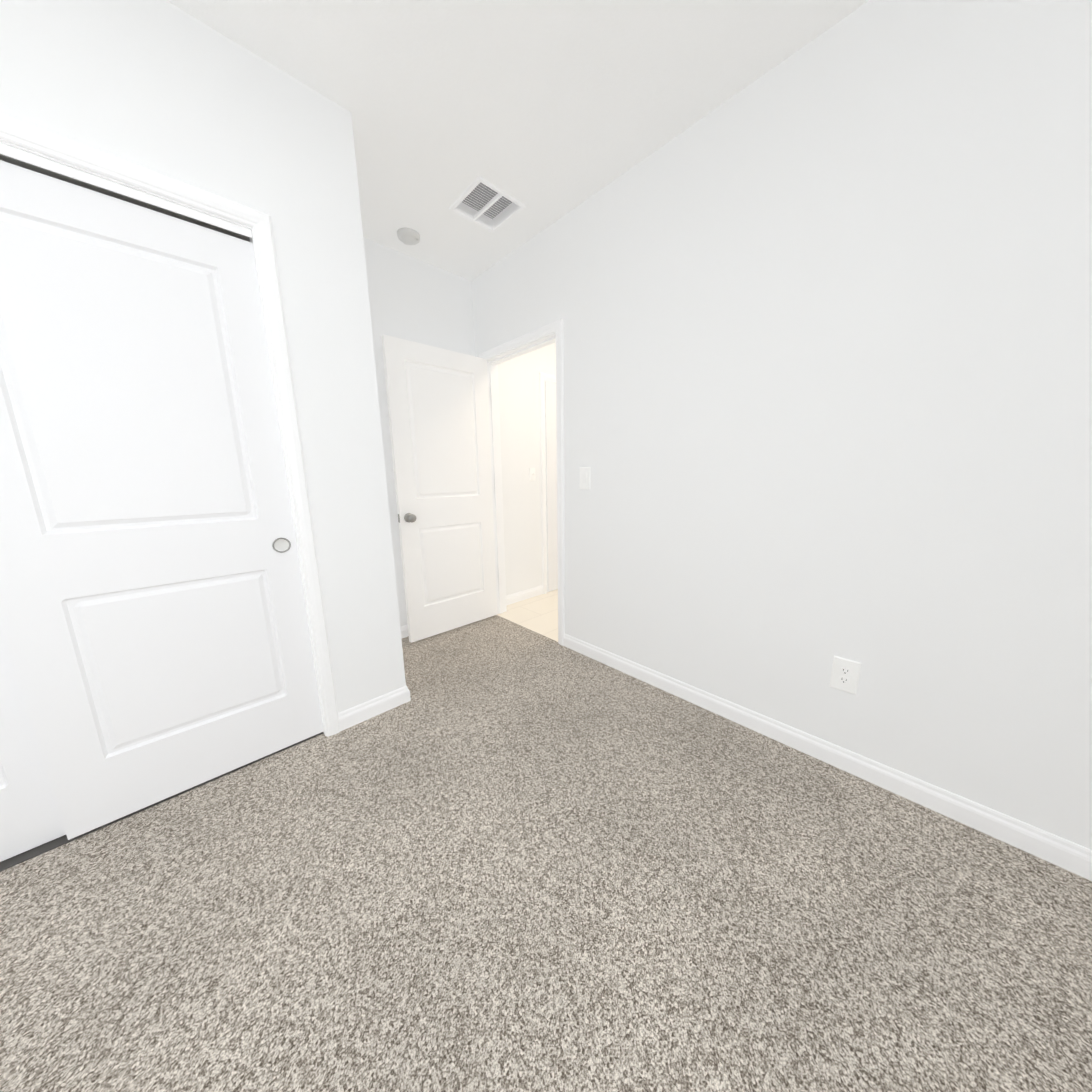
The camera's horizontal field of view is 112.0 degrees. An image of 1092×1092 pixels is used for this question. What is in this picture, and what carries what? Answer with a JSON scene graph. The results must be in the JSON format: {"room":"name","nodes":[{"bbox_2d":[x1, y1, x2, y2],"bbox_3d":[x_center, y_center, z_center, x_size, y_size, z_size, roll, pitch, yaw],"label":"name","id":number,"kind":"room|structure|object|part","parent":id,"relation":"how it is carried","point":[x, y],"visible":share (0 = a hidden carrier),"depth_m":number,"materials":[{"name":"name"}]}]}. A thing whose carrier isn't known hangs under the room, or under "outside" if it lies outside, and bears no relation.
{"room":"empty bedroom","nodes":[
{"label":"empty bedroom","id":0,"kind":"room"},
{"bbox_2d":[0,0,405,712],"bbox_3d":[-1.574,-0.316,1.068,2.114,2.640,0.115,-11,15,-42],"label":"wall","id":1,"kind":"structure","parent":0,"point":[166,88],"depth_m":1.39,"materials":[{"name":"white paint"}]},
{"bbox_2d":[0,627,65,861],"bbox_3d":[-1.906,0.033,0.848,0.762,2.030,0.035,-11,15,-42],"label":"closet door","id":2,"kind":"structure","parent":1,"relation":"in","point":[30,817],"depth_m":1.17,"materials":[{"name":"white paint"}]},
{"bbox_2d":[0,154,249,241],"bbox_3d":[-1.641,-1.040,0.877,1.475,0.020,0.101,-11,15,-42],"label":"channel","id":3,"kind":"object","parent":1,"relation":"attached to","point":[99,189],"visible":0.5,"depth_m":1.15,"materials":[{"name":"grey metal"}]},
{"bbox_2d":[0,143,251,237],"bbox_3d":[-1.604,-1.030,0.840,1.475,0.026,0.005,-11,15,-42],"label":"track rail","id":4,"kind":"object","parent":1,"relation":"attached to","point":[45,163],"visible":1,"depth_m":1.12,"materials":[{"name":"white metal"}]},
{"bbox_2d":[0,160,323,839],"bbox_3d":[-1.349,-0.068,1.307,0.762,2.030,0.035,-11,15,-42],"label":"closet door","id":5,"kind":"structure","parent":1,"relation":"in","point":[154,624],"depth_m":1.25,"materials":[{"name":"white paint"}]},
{"bbox_2d":[272,538,290,552],"bbox_3d":[-1.101,-0.004,1.533,0.063,0.063,0.003,-11,15,-42],"label":"door pull","id":6,"kind":"object","parent":5,"relation":"attached to","point":[281,545],"visible":1,"depth_m":1.53,"materials":[{"name":"grey metal"}]},
{"bbox_2d":[0,114,340,736],"bbox_3d":[-1.624,-0.039,1.069,1.517,2.098,0.114,-11,15,-42],"label":"door frame","id":7,"kind":"structure","parent":1,"relation":"attached to","point":[252,239],"depth_m":1.40,"materials":[{"name":"white paint"}]},
{"bbox_2d":[338,686,406,730],"bbox_3d":[-0.867,0.818,1.868,0.330,0.089,0.013,-11,15,-42],"label":"baseboard","id":8,"kind":"structure","parent":1,"relation":"attached to","point":[355,715],"depth_m":1.85,"materials":[{"name":"white paint"}]},
{"bbox_2d":[406,686,410,701],"bbox_3d":[-1.006,0.744,2.257,0.013,0.089,0.780,-11,15,-42],"label":"baseboard","id":9,"kind":"structure","parent":1,"relation":"attached to","point":[407,690],"depth_m":1.98,"materials":[{"name":"white paint"}]},
{"bbox_2d":[363,237,555,626],"bbox_3d":[-1.088,-0.623,2.612,4.990,2.640,0.115,-11,15,-42],"label":"wall","id":10,"kind":"structure","parent":0,"point":[413,299],"depth_m":2.78,"materials":[{"name":"white paint"}]},
{"bbox_2d":[400,625,408,638],"bbox_3d":[-0.904,0.616,2.907,1.076,0.089,0.038,-11,15,-42],"label":"baseboard","id":11,"kind":"structure","parent":10,"relation":"attached to","point":[404,629],"depth_m":2.77,"materials":[{"name":"white paint"}]},
{"bbox_2d":[506,585,543,604],"bbox_3d":[-0.234,0.482,3.548,0.568,0.089,0.013,-11,15,-42],"label":"baseboard","id":12,"kind":"structure","parent":10,"relation":"attached to","point":[523,595],"depth_m":3.57,"materials":[{"name":"white paint"}]},
{"bbox_2d":[539,372,555,593],"bbox_3d":[0.279,-0.607,3.845,0.884,2.107,0.018,-11,15,-42],"label":"door frame","id":13,"kind":"structure","parent":10,"relation":"attached to","point":[543,377],"depth_m":3.52,"materials":[{"name":"white paint"}]},
{"bbox_2d":[545,381,557,591],"bbox_3d":[0.281,-0.579,3.849,0.760,2.030,0.018,-11,15,-42],"label":"hall door","id":14,"kind":"structure","parent":10,"relation":"in","point":[551,474],"depth_m":3.62,"materials":[{"name":"white paint"}]},
{"bbox_2d":[166,0,868,280],"bbox_3d":[0.463,-1.688,0.640,5.105,0.160,4.790,-11,15,-42],"label":"ceiling","id":15,"kind":"structure","parent":0,"point":[547,113],"depth_m":1.38,"materials":[{"name":"white paint"}]},
{"bbox_2d":[397,228,419,244],"bbox_3d":[-0.838,-1.882,2.251,0.132,0.038,0.132,-11,15,-42],"label":"smoke detector","id":16,"kind":"object","parent":15,"relation":"attached to","point":[408,236],"visible":1,"depth_m":2.22,"materials":[{"name":"white plastic"}]},
{"bbox_2d":[448,176,525,232],"bbox_3d":[-0.323,-1.885,2.020,0.305,0.059,0.305,-11,15,-42],"label":"ceiling vent","id":17,"kind":"object","parent":15,"relation":"in","point":[484,203],"visible":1,"depth_m":2.05,"materials":[{"name":"white metal"}]},
{"bbox_2d":[497,589,557,641],"bbox_3d":[0.855,0.631,3.157,1.796,0.076,2.340,-11,15,-42],"label":"floor","id":18,"kind":"structure","parent":0,"point":[538,614],"depth_m":3.21,"materials":[{"name":"beige tile"}]},
{"bbox_2d":[0,615,1091,1091],"bbox_3d":[-0.148,1.148,0.561,3.309,0.080,4.790,-11,15,-42],"label":"floor carpet","id":19,"kind":"object","parent":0,"point":[496,853],"visible":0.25,"depth_m":1.00,"materials":[{"name":"grey carpet"}]},
{"bbox_2d":[0,732,322,871],"bbox_3d":[-1.618,0.987,1.278,1.475,0.003,0.082,-11,15,-42],"label":"floor guide","id":20,"kind":"object","parent":19,"relation":"on","point":[31,853],"visible":0.33,"depth_m":1.24,"materials":[{"name":"grey metal"}]},
{"bbox_2d":[472,0,1091,849],"bbox_3d":[1.069,-0.429,1.454,0.115,2.640,4.560,-11,15,-42],"label":"wall","id":21,"kind":"structure","parent":0,"point":[820,304],"depth_m":1.30,"materials":[{"name":"white paint"}]},
{"bbox_2d":[381,334,496,642],"bbox_3d":[-0.720,-0.356,2.718,0.762,2.030,0.171,-11,15,-42],"label":"door","id":22,"kind":"structure","parent":21,"relation":"in","point":[438,405],"depth_m":2.66,"materials":[{"name":"white paint"}]},
{"bbox_3d":[-0.960,-0.193,2.515,0.094,0.064,0.171,-11,15,-42],"label":"knob","id":23,"kind":"part","parent":22,"relation":"part of","materials":[{"name":"grey metal"}]},
{"bbox_2d":[479,318,564,645],"bbox_3d":[-0.146,-0.393,2.765,0.150,2.111,0.890,-11,15,-42],"label":"door frame","id":24,"kind":"structure","parent":21,"relation":"attached to","point":[556,327],"depth_m":2.59,"materials":[{"name":"white paint"}]},
{"bbox_2d":[580,467,589,488],"bbox_3d":[0.235,-0.415,2.257,0.012,0.134,0.084,-11,15,-42],"label":"light switch","id":25,"kind":"object","parent":21,"relation":"attached to","point":[584,477],"visible":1,"depth_m":2.25,"materials":[{"name":"white plastic"}]},
{"bbox_2d":[564,634,1091,880],"bbox_3d":[1.371,0.894,1.314,0.013,0.089,3.602,-11,15,-42],"label":"baseboard","id":26,"kind":"structure","parent":21,"relation":"attached to","point":[1072,857],"depth_m":1.40,"materials":[{"name":"white paint"}]},
{"bbox_2d":[830,656,860,694],"bbox_3d":[1.175,0.508,1.447,0.008,0.134,0.084,-11,15,-42],"label":"outlet","id":27,"kind":"object","parent":21,"relation":"attached to","point":[845,673],"visible":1,"depth_m":1.44,"materials":[{"name":"white plastic"}]}
]}

